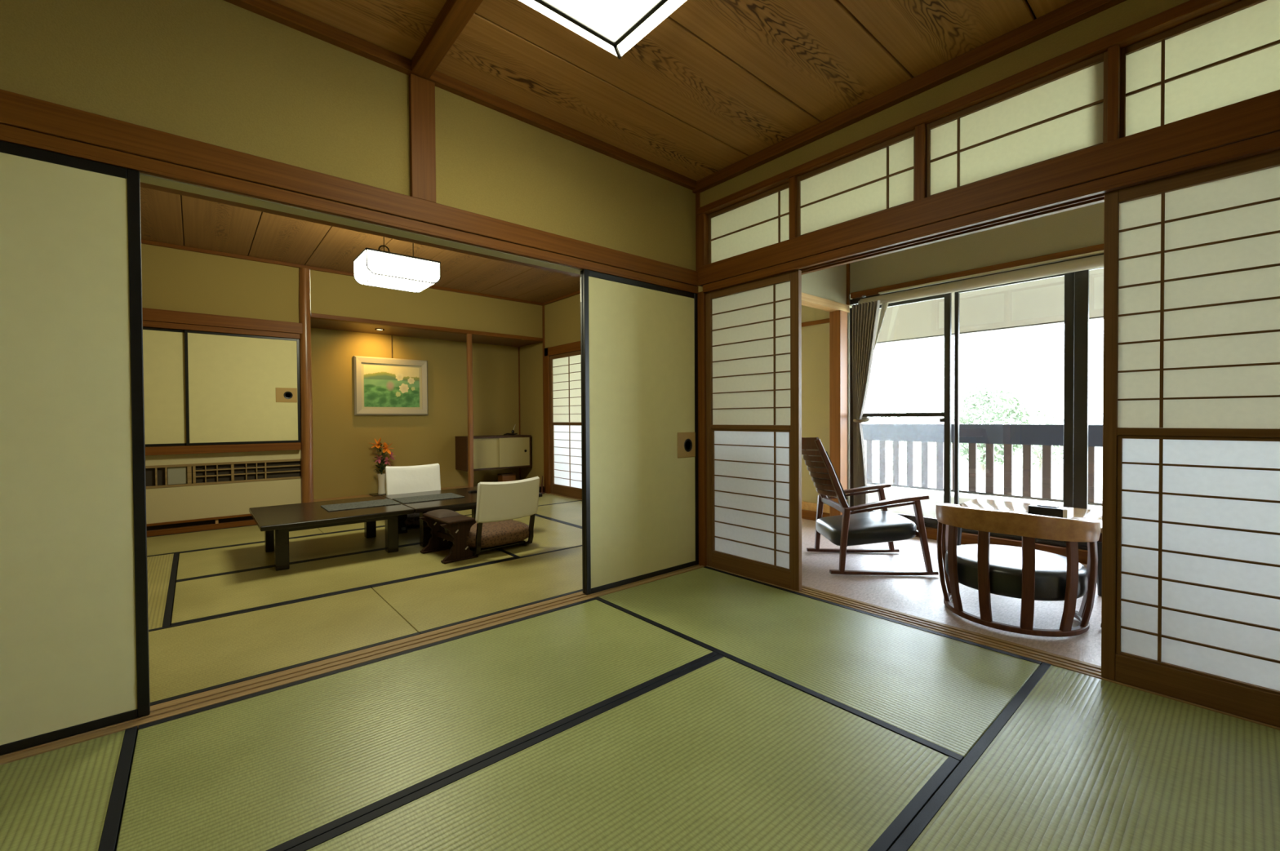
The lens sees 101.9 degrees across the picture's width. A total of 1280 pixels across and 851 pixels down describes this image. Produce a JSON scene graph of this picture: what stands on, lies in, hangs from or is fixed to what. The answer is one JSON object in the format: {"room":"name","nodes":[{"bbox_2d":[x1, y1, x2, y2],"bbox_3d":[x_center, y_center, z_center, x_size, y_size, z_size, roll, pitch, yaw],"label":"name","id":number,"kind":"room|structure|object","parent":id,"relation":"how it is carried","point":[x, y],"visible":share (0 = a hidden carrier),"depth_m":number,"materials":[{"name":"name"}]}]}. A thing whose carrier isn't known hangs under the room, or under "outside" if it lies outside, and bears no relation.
{"room":"traditional dwelling","nodes":[
{"label":"traditional dwelling","id":0,"kind":"room"},
{"bbox_2d":[141,244,542,337],"bbox_3d":[-3.106,-1.334,5.532,4.720,0.610,0.060,-1,1,-41],"label":"wall","id":1,"kind":"structure","parent":0,"point":[173,279],"depth_m":5.16,"materials":[{"name":"beige paint"}]},
{"bbox_2d":[141,239,542,306],"bbox_3d":[-3.084,-1.603,5.486,4.700,0.030,0.035,-1,1,-41],"label":"trim","id":2,"kind":"structure","parent":1,"relation":"attached to","point":[143,242],"depth_m":5.11,"materials":[{"name":"brown wood"}]},
{"bbox_2d":[310,313,542,342],"bbox_3d":[-2.335,-1.141,6.181,2.710,0.042,0.080,-1,1,-41],"label":"beam","id":3,"kind":"structure","parent":1,"relation":"attached to","point":[316,316],"depth_m":5.96,"materials":[{"name":"brown wood"}]},
{"bbox_2d":[542,305,545,493],"bbox_3d":[-1.275,-0.356,7.047,0.075,2.530,0.035,-1,1,-41],"label":"post","id":4,"kind":"object","parent":1,"relation":"attached to","point":[543,306],"visible":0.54,"depth_m":7.02,"materials":[{"name":"brown wood"}]},
{"bbox_2d":[311,328,519,499],"bbox_3d":[-2.860,-0.138,6.807,2.920,2.120,0.060,-1,1,-41],"label":"wall","id":5,"kind":"structure","parent":0,"point":[344,464],"depth_m":6.64,"materials":[{"name":"beige paint"}]},
{"bbox_2d":[353,335,427,415],"bbox_3d":[-3.106,-0.632,6.512,0.860,1.005,0.054,-1,1,-41],"label":"framed picture","id":6,"kind":"object","parent":5,"relation":"attached to","point":[382,386],"visible":1,"depth_m":6.49,"materials":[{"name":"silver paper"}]},
{"bbox_2d":[455,435,531,471],"bbox_3d":[-2.028,0.366,7.215,0.936,0.450,0.400,-1,1,-41],"label":"upper cabinet","id":7,"kind":"object","parent":5,"relation":"attached to","point":[491,452],"visible":0.8,"depth_m":7.06,"materials":[{"name":"brown wood"}]},
{"bbox_2d":[518,347,520,479],"bbox_3d":[-1.783,-0.169,7.681,0.017,1.975,0.015,-1,1,-41],"label":"post","id":8,"kind":"object","parent":5,"relation":"attached to","point":[518,348],"visible":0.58,"depth_m":7.67,"materials":[{"name":"brown wood"}]},
{"bbox_2d":[0,0,846,304],"bbox_3d":[-0.275,-1.280,2.983,5.700,0.720,0.095,-1,1,-41],"label":"wall","id":9,"kind":"structure","parent":0,"point":[219,73],"depth_m":2.07,"materials":[{"name":"beige paint"}]},
{"bbox_2d":[0,140,150,755],"bbox_3d":[-2.024,0.071,1.457,0.920,1.834,0.020,-1,1,-41],"label":"door","id":10,"kind":"structure","parent":9,"relation":"in","point":[74,651],"depth_m":1.64,"materials":[{"name":"beige paper"}]},
{"bbox_2d":[0,88,698,286],"bbox_3d":[-1.059,-0.963,2.360,3.690,0.097,0.175,-1,1,-41],"label":"beam","id":11,"kind":"structure","parent":9,"relation":"attached to","point":[17,110],"depth_m":1.98,"materials":[{"name":"brown wood"}]},
{"bbox_2d":[0,123,698,293],"bbox_3d":[-1.061,-0.888,2.364,3.690,0.050,0.168,-1,1,-41],"label":"beam","id":12,"kind":"structure","parent":9,"relation":"attached to","point":[156,175],"depth_m":2.08,"materials":[{"name":"brown wood"}]},
{"bbox_2d":[408,73,435,203],"bbox_3d":[-0.981,-1.285,2.339,0.106,0.544,0.035,-1,1,-41],"label":"post","id":13,"kind":"object","parent":9,"relation":"attached to","point":[421,91],"visible":0.82,"depth_m":2.32,"materials":[{"name":"brown wood"}]},
{"bbox_2d":[223,0,696,190],"bbox_3d":[-1.027,-1.581,2.288,3.660,0.050,0.048,-1,1,-41],"label":"trim","id":14,"kind":"structure","parent":9,"relation":"attached to","point":[269,9],"depth_m":2.39,"materials":[{"name":"brown wood"}]},
{"bbox_2d":[580,271,585,593],"bbox_3d":[0.020,0.034,3.246,0.922,1.834,0.020,-1,1,-41],"label":"door","id":15,"kind":"structure","parent":9,"relation":"in","point":[581,272],"depth_m":2.95,"materials":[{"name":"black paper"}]},
{"bbox_2d":[582,269,698,595],"bbox_3d":[0.039,0.035,3.223,0.923,1.834,0.023,-1,1,-41],"label":"door","id":16,"kind":"structure","parent":9,"relation":"in","point":[640,339],"depth_m":3.18,"materials":[{"name":"beige paper"}]},
{"bbox_2d":[706,270,801,591],"bbox_3d":[0.686,0.031,3.233,0.032,1.834,0.705,-1,1,-41],"label":"door","id":17,"kind":"structure","parent":9,"relation":"in","point":[753,329],"depth_m":3.20,"materials":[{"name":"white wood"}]},
{"bbox_2d":[801,292,849,312],"bbox_3d":[1.520,-1.069,4.505,1.000,0.065,0.105,-1,1,-41],"label":"beam","id":18,"kind":"structure","parent":9,"relation":"attached to","point":[809,300],"depth_m":4.52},
{"bbox_2d":[846,263,849,305],"bbox_3d":[1.918,-1.393,4.783,0.025,0.570,0.025,-1,1,-41],"label":"post","id":19,"kind":"object","parent":9,"relation":"attached to","point":[847,264],"visible":0.58,"depth_m":4.77,"materials":[{"name":"brown wood"}]},
{"bbox_2d":[310,318,541,347],"bbox_3d":[-2.593,-1.144,6.501,2.755,0.013,0.738,-1,1,-41],"label":"ceiling","id":20,"kind":"structure","parent":0,"point":[315,323],"depth_m":6.37,"materials":[{"name":"brown wood"}]},
{"bbox_2d":[313,484,543,502],"bbox_3d":[-2.561,0.883,6.506,2.755,0.083,0.800,-1,1,-41],"label":"floor","id":21,"kind":"structure","parent":0,"point":[474,486],"depth_m":6.21,"materials":[{"name":"brown wood"}]},
{"bbox_2d":[368,492,386,496],"bbox_3d":[-3.037,0.838,6.427,0.530,0.014,0.220,-1,1,-41],"label":"tray","id":22,"kind":"object","parent":21,"relation":"on","point":[375,494],"visible":0.32,"depth_m":6.25,"materials":[{"name":"black paint"}]},
{"bbox_2d":[377,473,385,494],"bbox_3d":[-3.154,0.712,6.338,0.104,0.240,0.104,-1,1,-41],"label":"flower vase","id":23,"kind":"object","parent":22,"relation":"on","point":[381,477],"visible":0.98,"depth_m":6.31,"materials":[{"name":"beige ceramic"}]},
{"bbox_2d":[373,443,389,473],"bbox_3d":[-3.157,0.474,6.341,0.199,0.537,0.220,0,1,21],"label":"leafy stems","id":24,"kind":"object","parent":23,"relation":"in","point":[380,467],"visible":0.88,"depth_m":6.32,"materials":[{"name":"green"}]},
{"bbox_2d":[369,437,393,473],"bbox_3d":[-3.131,0.449,6.299,0.266,0.609,0.140,-1,1,-41],"label":"lily","id":25,"kind":"object","parent":23,"relation":"in","point":[386,449],"visible":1,"depth_m":6.30,"materials":[{"name":"orange"}]},
{"bbox_2d":[373,452,395,474],"bbox_3d":[-3.101,0.536,6.321,0.277,0.432,0.113,-1,1,-41],"label":"lily","id":26,"kind":"object","parent":23,"relation":"in","point":[379,460],"visible":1,"depth_m":6.32,"materials":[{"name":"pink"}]},
{"bbox_2d":[466,333,473,488],"bbox_3d":[-2.092,-0.107,6.398,0.061,2.060,0.058,-1,1,-41],"label":"pillar","id":27,"kind":"structure","parent":21,"relation":"on","point":[468,336],"depth_m":6.37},
{"bbox_2d":[497,473,515,482],"bbox_3d":[-1.863,0.751,7.261,0.208,0.150,0.148,-1,1,-41],"label":"wooden box","id":28,"kind":"object","parent":21,"relation":"on","point":[504,477],"visible":0.79,"depth_m":7.21,"materials":[{"name":"brown wood"}]},
{"bbox_2d":[519,342,543,484],"bbox_3d":[-1.496,-0.154,7.409,0.065,2.120,0.800,-1,1,-41],"label":"wall","id":29,"kind":"structure","parent":0,"point":[531,423],"depth_m":7.38,"materials":[{"name":"beige paint"}]},
{"bbox_2d":[550,493,582,500],"bbox_3d":[-0.022,0.946,5.620,0.105,0.052,3.570,-1,1,-41],"label":"sill","id":30,"kind":"structure","parent":29,"relation":"attached to","point":[550,493],"depth_m":6.66,"materials":[{"name":"brown wood"}]},
{"bbox_2d":[140,0,1075,302],"bbox_3d":[-0.622,-1.628,2.613,4.900,0.070,7.800,-1,1,-41],"label":"ceiling","id":31,"kind":"structure","parent":0,"point":[716,84],"depth_m":2.39,"materials":[{"name":"brown wood"}]},
{"bbox_2d":[353,236,440,293],"bbox_3d":[-1.883,-1.351,4.024,0.536,0.510,0.396,-1,1,-41],"label":"pendant lamp","id":32,"kind":"object","parent":31,"relation":"hanging from","point":[375,268],"visible":0.92,"depth_m":3.91,"materials":[{"name":"white"}]},
{"bbox_2d":[411,0,483,79],"bbox_3d":[0.260,-1.569,0.862,0.076,0.060,3.792,-1,1,-41],"label":"beam","id":33,"kind":"structure","parent":31,"relation":"attached to","point":[454,16],"depth_m":2.07,"materials":[{"name":"brown wood"}]},
{"bbox_2d":[519,0,686,58],"bbox_3d":[-0.116,-1.511,1.672,0.625,0.183,0.625,-1,1,-41],"label":"ceiling lamp","id":34,"kind":"object","parent":31,"relation":"attached to","point":[615,26],"visible":1,"depth_m":1.83,"materials":[{"name":"white"}]},
{"bbox_2d":[519,0,617,56],"bbox_3d":[-0.281,-1.461,1.865,0.614,0.058,0.106,-1,1,-41],"label":"diffuser","id":35,"kind":"object","parent":34,"relation":"attached to","point":[543,7],"depth_m":1.88,"materials":[{"name":"white"}]},
{"bbox_2d":[545,0,659,41],"bbox_3d":[-0.116,-1.429,1.673,0.380,0.004,0.380,-1,1,-41],"label":"diffuser","id":36,"kind":"object","parent":34,"relation":"attached to","point":[609,20],"depth_m":1.80,"materials":[{"name":"white"}]},
{"bbox_2d":[617,0,686,56],"bbox_3d":[0.077,-1.463,1.837,0.106,0.058,0.614,-1,1,-41],"label":"diffuser","id":37,"kind":"object","parent":34,"relation":"attached to","point":[660,11],"depth_m":1.88,"materials":[{"name":"white"}]},
{"bbox_2d":[544,285,699,348],"bbox_3d":[-0.079,-1.343,5.643,0.060,0.630,3.710,-1,1,-41],"label":"wall","id":38,"kind":"structure","parent":0,"point":[562,317],"depth_m":6.66,"materials":[{"name":"beige paint"}]},
{"bbox_2d":[542,290,580,305],"bbox_3d":[-0.117,-1.623,5.612,0.030,0.030,3.635,-1,1,-41],"label":"trim","id":39,"kind":"structure","parent":38,"relation":"attached to","point":[578,292],"depth_m":6.60,"materials":[{"name":"brown wood"}]},
{"bbox_2d":[544,341,580,356],"bbox_3d":[-0.074,-0.974,5.648,0.095,0.110,3.625,-1,1,-41],"label":"beam","id":40,"kind":"structure","parent":38,"relation":"attached to","point":[575,346],"depth_m":6.63,"materials":[{"name":"brown wood"}]},
{"bbox_2d":[549,351,582,499],"bbox_3d":[-0.900,-0.007,6.615,0.032,1.834,0.895,-1,1,-41],"label":"door","id":41,"kind":"structure","parent":38,"relation":"in","point":[565,369],"depth_m":6.67,"materials":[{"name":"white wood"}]},
{"bbox_2d":[146,493,1101,706],"bbox_3d":[-0.275,1.004,3.000,5.660,0.092,7.700,-1,1,-41],"label":"floor","id":42,"kind":"structure","parent":0,"point":[221,614],"depth_m":3.00,"materials":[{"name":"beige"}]},
{"bbox_2d":[142,307,302,537],"bbox_3d":[-4.131,-0.025,4.612,1.930,1.974,0.100,-1,1,-41],"label":"cabinet","id":43,"kind":"object","parent":42,"relation":"on","point":[218,382],"visible":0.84,"depth_m":4.81,"materials":[{"name":"paper"}]},
{"bbox_2d":[145,458,300,488],"bbox_3d":[-3.875,0.444,4.869,1.160,0.202,0.038,-1,1,-41],"label":"vent","id":44,"kind":"object","parent":43,"relation":"attached to","point":[199,474],"depth_m":4.84,"materials":[{"name":"beige wood"}]},
{"bbox_2d":[145,442,301,455],"bbox_3d":[-4.141,0.220,4.606,1.900,0.071,0.100,-1,1,-41],"label":"shelf","id":45,"kind":"object","parent":43,"relation":"attached to","point":[197,448],"depth_m":4.80,"materials":[{"name":"brown wood"}]},
{"bbox_2d":[298,267,313,503],"bbox_3d":[-3.385,-0.308,5.262,0.112,2.551,0.110,-1,1,-41],"label":"pillar","id":46,"kind":"structure","parent":42,"relation":"on","point":[305,358],"depth_m":5.22,"materials":[{"name":"wood"}]},
{"bbox_2d":[248,496,414,571],"bbox_3d":[-2.352,0.794,3.951,0.938,0.325,0.930,-1,1,-41],"label":"table","id":47,"kind":"object","parent":42,"relation":"on","point":[277,522],"visible":0.86,"depth_m":3.77,"materials":[{"name":"black paint"}]},
{"bbox_2d":[320,498,400,511],"bbox_3d":[-2.202,0.626,4.098,0.503,0.006,0.320,-1,1,-41],"label":"table runner","id":48,"kind":"object","parent":47,"relation":"on","point":[339,507],"visible":1,"depth_m":4.08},
{"bbox_2d":[385,463,440,530],"bbox_3d":[-2.074,0.663,4.899,0.498,0.556,0.576,-1,1,-39],"label":"chair","id":49,"kind":"object","parent":42,"relation":"on","point":[419,478],"visible":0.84,"depth_m":5.05,"materials":[{"name":"beige fabric"}]},
{"bbox_2d":[404,513,419,526],"bbox_3d":[-2.027,0.847,4.842,0.480,0.100,0.480,-1,1,-41],"label":"floor cushion","id":50,"kind":"object","parent":49,"relation":"on","point":[413,519],"visible":0.18,"depth_m":4.59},
{"bbox_2d":[382,486,477,547],"bbox_3d":[-1.636,0.782,4.565,0.938,0.325,0.930,-1,1,-41],"label":"table","id":51,"kind":"object","parent":42,"relation":"on","point":[468,502],"visible":0.36,"depth_m":4.22,"materials":[{"name":"black paint"}]},
{"bbox_2d":[391,493,464,503],"bbox_3d":[-1.805,0.619,4.438,0.502,0.006,0.320,-1,1,-41],"label":"table runner","id":52,"kind":"object","parent":51,"relation":"on","point":[447,495],"visible":1,"depth_m":4.41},
{"bbox_2d":[418,509,478,564],"bbox_3d":[-1.411,0.794,3.822,0.272,0.319,0.470,-1,1,-44],"label":"armrest","id":53,"kind":"object","parent":42,"relation":"on","point":[458,526],"visible":1,"depth_m":3.73,"materials":[{"name":"brown wood"}]},
{"bbox_2d":[448,476,539,555],"bbox_3d":[-1.120,0.670,3.986,0.576,0.556,0.498,0,1,44],"label":"chair","id":54,"kind":"object","parent":42,"relation":"on","point":[501,501],"visible":0.96,"depth_m":3.77,"materials":[{"name":"beige fabric"}]},
{"bbox_2d":[446,520,528,548],"bbox_3d":[-1.177,0.835,4.057,0.550,0.136,0.550,0,1,44],"label":"floor cushion","id":55,"kind":"object","parent":54,"relation":"on","point":[504,532],"visible":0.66,"depth_m":3.88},
{"bbox_2d":[543,348,551,493],"bbox_3d":[-1.228,-0.050,6.998,0.075,1.980,0.105,-1,1,-41],"label":"post","id":56,"kind":"object","parent":42,"relation":"on","point":[546,359],"visible":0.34,"depth_m":6.96,"materials":[{"name":"brown wood"}]},
{"bbox_2d":[829,310,847,516],"bbox_3d":[1.825,-0.055,4.774,0.125,1.975,0.105,-1,1,-41],"label":"post","id":57,"kind":"object","parent":42,"relation":"on","point":[837,319],"visible":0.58,"depth_m":4.73,"materials":[{"name":"wood"}]},
{"bbox_2d":[801,437,938,575],"bbox_3d":[1.483,0.507,3.560,0.802,0.870,0.621,0,1,3],"label":"rocking chair","id":58,"kind":"object","parent":42,"relation":"on","point":[853,528],"visible":0.98,"depth_m":3.33,"materials":[{"name":"brown wood"}]},
{"bbox_2d":[816,511,916,546],"bbox_3d":[1.530,0.695,3.560,0.530,0.164,0.521,0,1,3],"label":"seat cushion","id":59,"kind":"object","parent":58,"relation":"on","point":[877,526],"depth_m":3.35,"materials":[{"name":"black leather"}]},
{"bbox_2d":[935,503,1101,637],"bbox_3d":[1.870,0.670,2.610,0.672,0.559,0.628,0,1,36],"label":"tub chair","id":60,"kind":"object","parent":42,"relation":"on","point":[1027,574],"visible":1,"depth_m":2.40,"materials":[{"name":"brown wood"}]},
{"bbox_2d":[945,544,1088,601],"bbox_3d":[1.883,0.730,2.628,0.584,0.144,0.584,0,1,36],"label":"seat cushion","id":61,"kind":"object","parent":60,"relation":"on","point":[1053,581],"depth_m":2.44,"materials":[{"name":"black leather"}]},
{"bbox_2d":[956,498,1102,595],"bbox_3d":[2.560,0.748,3.360,0.720,0.383,0.880,-1,1,-41],"label":"coffee table","id":62,"kind":"object","parent":42,"relation":"on","point":[982,504],"visible":0.16,"depth_m":3.42,"materials":[{"name":"brown"}]},
{"bbox_2d":[1027,503,1073,519],"bbox_3d":[2.525,0.526,3.195,0.120,0.064,0.198,-1,1,-37],"label":"tissue box","id":63,"kind":"object","parent":62,"relation":"on","point":[1036,509],"visible":0.85,"depth_m":3.15,"materials":[{"name":"black paint"}]},
{"bbox_2d":[0,566,1279,850],"bbox_3d":[0.263,1.031,0.867,3.700,0.092,3.760,-1,1,-41],"label":"floor","id":64,"kind":"structure","parent":0,"point":[705,708],"depth_m":1.55,"materials":[{"name":"green wicker"}]},
{"bbox_2d":[0,564,704,765],"bbox_3d":[-1.006,0.998,2.340,3.690,0.052,0.130,-1,1,-41],"label":"sill","id":65,"kind":"structure","parent":64,"relation":"on","point":[180,706],"depth_m":2.08,"materials":[{"name":"brown wood"}]},
{"bbox_2d":[706,565,1279,730],"bbox_3d":[1.715,0.984,2.111,0.125,0.052,3.760,-1,1,-41],"label":"sill","id":66,"kind":"structure","parent":64,"relation":"on","point":[1065,663],"depth_m":2.31,"materials":[{"name":"brown wood"}]},
{"bbox_2d":[1101,149,1279,727],"bbox_3d":[1.995,0.044,1.706,0.032,1.834,0.712,-1,1,-41],"label":"door","id":67,"kind":"structure","parent":66,"relation":"on","point":[1190,597],"depth_m":1.79,"materials":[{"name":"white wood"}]},
{"bbox_2d":[700,0,1189,207],"bbox_3d":[1.671,-1.542,2.077,0.078,0.195,3.800,-1,1,-41],"label":"wall","id":68,"kind":"structure","parent":0,"point":[1125,14],"depth_m":2.29,"materials":[{"name":"beige paint"}]},
{"bbox_2d":[695,192,700,271],"bbox_3d":[0.406,-1.312,3.537,0.065,0.540,0.060,-1,1,-41],"label":"post","id":69,"kind":"object","parent":68,"relation":"attached to","point":[698,195],"visible":0.38,"depth_m":3.51,"materials":[{"name":"brown wood"}]},
{"bbox_2d":[692,0,1126,194],"bbox_3d":[1.615,-1.586,2.055,0.050,0.065,3.840,-1,1,-41],"label":"trim","id":70,"kind":"structure","parent":68,"relation":"attached to","point":[1075,11],"depth_m":2.37,"materials":[{"name":"brown wood"}]},
{"bbox_2d":[697,0,1241,215],"bbox_3d":[1.669,-1.423,2.076,0.125,0.043,3.800,-1,1,-41],"label":"beam","id":71,"kind":"structure","parent":68,"relation":"attached to","point":[1188,11],"depth_m":2.16,"materials":[{"name":"brown wood"}]},
{"bbox_2d":[801,202,1104,507],"bbox_3d":[1.926,-0.405,4.875,0.080,2.650,7.700,-1,1,-41],"label":"wall","id":72,"kind":"structure","parent":0,"point":[1082,227],"depth_m":4.31,"materials":[{"name":"paint"}]},
{"bbox_2d":[801,501,829,513],"bbox_3d":[1.602,0.797,5.194,0.030,0.077,0.810,-1,1,-41],"label":"baseboard","id":73,"kind":"structure","parent":72,"relation":"attached to","point":[808,506],"depth_m":5.08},
{"bbox_2d":[801,318,829,327],"bbox_3d":[1.597,-1.002,5.173,0.015,0.040,0.810,-1,1,-41],"label":"rail","id":74,"kind":"object","parent":72,"relation":"attached to","point":[823,321],"depth_m":5.04,"materials":[{"name":"brown wood"}]},
{"bbox_2d":[852,300,879,513],"bbox_3d":[1.983,-0.088,4.552,0.246,1.965,0.128,0,1,37],"label":"curtain","id":75,"kind":"object","parent":72,"relation":"hanging from","point":[864,316],"visible":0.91,"depth_m":4.56,"materials":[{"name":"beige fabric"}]},
{"bbox_2d":[849,293,951,525],"bbox_3d":[2.226,-0.134,4.500,0.044,1.900,0.842,-1,1,-41],"label":"window","id":76,"kind":"structure","parent":72,"relation":"in","point":[946,414],"depth_m":4.21,"materials":[{"name":"brown metal"}]},
{"bbox_2d":[801,509,1088,564],"bbox_3d":[1.932,0.894,4.891,0.165,0.112,7.700,-1,1,-41],"label":"sill","id":77,"kind":"structure","parent":72,"relation":"attached to","point":[931,533],"depth_m":3.89,"materials":[{"name":"brown wood"}]},
{"bbox_2d":[849,253,1103,546],"bbox_3d":[3.204,-0.163,3.404,0.100,1.976,3.800,-1,1,-41],"label":"window","id":78,"kind":"structure","parent":72,"relation":"in","point":[1081,348],"depth_m":3.56,"materials":[{"name":"brown metal"}]},
{"bbox_2d":[857,254,1103,304],"bbox_3d":[3.092,-1.080,3.339,0.080,0.080,3.460,-1,1,-41],"label":"roller blind","id":79,"kind":"object","parent":78,"relation":"attached to","point":[1093,262],"visible":0.36,"depth_m":3.83,"materials":[{"name":"beige"}]},
{"bbox_2d":[874,302,888,349],"bbox_3d":[2.087,-0.860,4.492,0.010,0.400,0.131,-1,1,-41],"label":"sheer curtain","id":80,"kind":"object","parent":79,"relation":"hanging from","point":[884,306],"visible":0.96,"depth_m":4.49,"materials":[{"name":"beige fabric"}]},
{"bbox_2d":[850,244,1103,298],"bbox_3d":[3.175,-1.176,3.344,0.075,0.050,3.760,-1,1,-41],"label":"beam","id":81,"kind":"structure","parent":72,"relation":"attached to","point":[873,291],"depth_m":3.95,"materials":[{"name":"brown wood"}]},
{"bbox_2d":[862,249,1103,297],"bbox_3d":[3.098,-1.138,3.324,0.036,0.014,3.430,-1,1,-41],"label":"rail","id":82,"kind":"object","parent":81,"relation":"attached to","point":[1099,251],"visible":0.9,"depth_m":3.84,"materials":[{"name":"beige"}]},
{"bbox_2d":[914,522,1087,550],"bbox_3d":[3.210,0.838,3.418,0.100,0.025,3.800,-1,1,-41],"label":"sill","id":83,"kind":"structure","parent":72,"relation":"attached to","point":[965,531],"depth_m":3.85,"materials":[{"name":"brown wood"}]},
{"bbox_2d":[954,271,1074,542],"bbox_3d":[2.791,-0.142,3.909,0.030,1.925,0.755,-1,1,-41],"label":"window","id":84,"kind":"structure","parent":72,"relation":"in","point":[1069,277],"depth_m":3.65,"materials":[{"name":"brown metal"}]},
{"bbox_2d":[867,488,1102,518],"bbox_3d":[3.448,0.836,4.939,0.200,0.250,13.000,-1,1,-41],"label":"curb","id":85,"kind":"object","parent":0,"point":[928,506],"visible":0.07,"depth_m":5.38,"materials":[{"name":"concrete"}]},
{"bbox_2d":[862,423,1102,506],"bbox_3d":[3.445,0.332,4.932,0.040,0.687,13.000,-1,1,-41],"label":"balcony railing","id":86,"kind":"object","parent":85,"relation":"on","point":[1046,436],"visible":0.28,"depth_m":5.04,"materials":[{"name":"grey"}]},
{"bbox_3d":[1.511,-0.275,-0.617,3.900,2.650,0.100,-1,1,-41],"label":"wall","id":87,"kind":"structure","parent":0,"visible":0},
{"bbox_2d":[697,89,1279,286],"bbox_3d":[1.671,-0.989,2.083,0.125,0.124,3.800,-1,1,-41],"label":"beam","id":88,"kind":"structure","parent":87,"relation":"attached to","point":[1258,116],"depth_m":2.07,"materials":[{"name":"brown wood"}]},
{"bbox_2d":[699,213,708,266],"bbox_3d":[0.447,-1.239,3.498,0.095,0.350,0.043,-1,1,-41],"label":"post","id":89,"kind":"object","parent":88,"relation":"on","point":[704,218],"visible":0.58,"depth_m":3.47,"materials":[{"name":"brown wood"}]},
{"bbox_2d":[708,182,789,263],"bbox_3d":[0.677,-1.236,3.239,0.020,0.350,0.650,-1,1,-41],"label":"window","id":90,"kind":"structure","parent":88,"relation":"on","point":[761,220],"depth_m":3.23,"materials":[{"name":"white paper"}]},
{"bbox_2d":[788,176,797,239],"bbox_3d":[0.897,-1.234,2.973,0.095,0.350,0.040,-1,1,-41],"label":"post","id":91,"kind":"object","parent":88,"relation":"on","point":[793,181],"visible":0.5,"depth_m":2.94,"materials":[{"name":"brown wood"}]},
{"bbox_2d":[797,128,915,236],"bbox_3d":[1.106,-1.232,2.704,0.020,0.350,0.642,-1,1,-41],"label":"window","id":92,"kind":"structure","parent":88,"relation":"on","point":[880,177],"depth_m":2.68,"materials":[{"name":"white paper"}]},
{"bbox_2d":[915,123,926,200],"bbox_3d":[1.341,-1.229,2.455,0.095,0.350,0.042,-1,1,-41],"label":"post","id":93,"kind":"object","parent":88,"relation":"on","point":[921,130],"visible":0.58,"depth_m":2.42,"materials":[{"name":"brown wood"}]},
{"bbox_2d":[702,130,1279,293],"bbox_3d":[1.694,-0.901,2.078,0.138,0.048,3.762,-1,1,-41],"label":"beam","id":94,"kind":"structure","parent":88,"relation":"attached to","point":[1091,193],"depth_m":2.17,"materials":[{"name":"brown wood"}]},
{"bbox_2d":[926,51,1107,197],"bbox_3d":[1.557,-1.227,2.193,0.040,0.350,0.636,-1,1,-41],"label":"window","id":95,"kind":"structure","parent":88,"relation":"on","point":[1063,112],"depth_m":2.15,"materials":[{"name":"white paper"}]},
{"bbox_2d":[1106,44,1119,142],"bbox_3d":[1.779,-1.225,1.945,0.095,0.350,0.030,-1,1,-41],"label":"post","id":96,"kind":"object","parent":88,"relation":"on","point":[1113,52],"visible":0.66,"depth_m":1.91,"materials":[{"name":"brown wood"}]},
{"bbox_2d":[1120,0,1279,137],"bbox_3d":[2.011,-1.223,1.682,0.020,0.350,0.672,-1,1,-41],"label":"window","id":97,"kind":"structure","parent":88,"relation":"on","point":[1228,55],"depth_m":1.78,"materials":[{"name":"white paper"}]},
{"label":"outside","id":98,"kind":"structure","parent":0,"visible":0},
{"bbox_2d":[863,440,1102,508],"bbox_3d":[38.004,6.619,32.637,220.000,0.200,220.000,-1,1,-41],"label":"ground","id":99,"kind":"structure","parent":98,"point":[1017,464],"depth_m":62.30,"materials":[{"name":"white"}]},
{"bbox_2d":[863,401,939,488],"bbox_3d":[9.243,3.002,18.490,3.054,7.777,3.029,-1,1,-41],"label":"tree","id":100,"kind":"object","parent":99,"relation":"on","point":[904,446],"visible":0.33,"depth_m":18.26,"materials":[{"name":"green plant"}]},
{"bbox_2d":[940,383,1030,497],"bbox_3d":[9.208,2.911,13.918,2.090,8.087,2.041,-1,1,-41],"label":"tree","id":101,"kind":"object","parent":99,"relation":"on","point":[1001,404],"visible":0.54,"depth_m":13.64,"materials":[{"name":"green plant"}]},
{"bbox_2d":[1015,410,1063,502],"bbox_3d":[11.274,3.258,14.568,1.646,7.349,1.659,-1,1,-41],"label":"tree","id":102,"kind":"object","parent":99,"relation":"on","point":[1038,451],"visible":0.3,"depth_m":14.44,"materials":[{"name":"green plant"}]},
{"bbox_3d":[2.799,-1.802,5.018,1.470,0.070,20.000,-1,1,-41],"label":"ceiling","id":103,"kind":"structure","parent":0,"visible":0},
{"bbox_2d":[852,268,1103,344],"bbox_3d":[3.436,-1.416,5.567,0.200,0.865,20.000,-1,1,-41],"label":"fascia","id":104,"kind":"object","parent":103,"relation":"attached to","point":[1040,301],"visible":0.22,"depth_m":5.26,"materials":[{"name":"beige"}]},
{"bbox_2d":[876,316,1103,343],"bbox_3d":[3.370,-0.975,5.514,0.020,0.012,20.000,-1,1,-41],"label":"strip","id":105,"kind":"object","parent":104,"relation":"attached to","point":[1097,317],"depth_m":5.28,"materials":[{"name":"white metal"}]},
{"bbox_3d":[0.793,-0.349,3.901,0.910,2.620,0.085,-1,1,-41],"label":"wall","id":106,"kind":"structure","parent":0,"visible":0},
{"bbox_2d":[697,291,707,566],"bbox_3d":[0.426,0.034,3.561,0.100,1.868,0.128,-1,1,-41],"label":"post","id":107,"kind":"object","parent":106,"relation":"attached to","point":[701,296],"visible":0.34,"depth_m":3.50,"materials":[{"name":"brown wood"}]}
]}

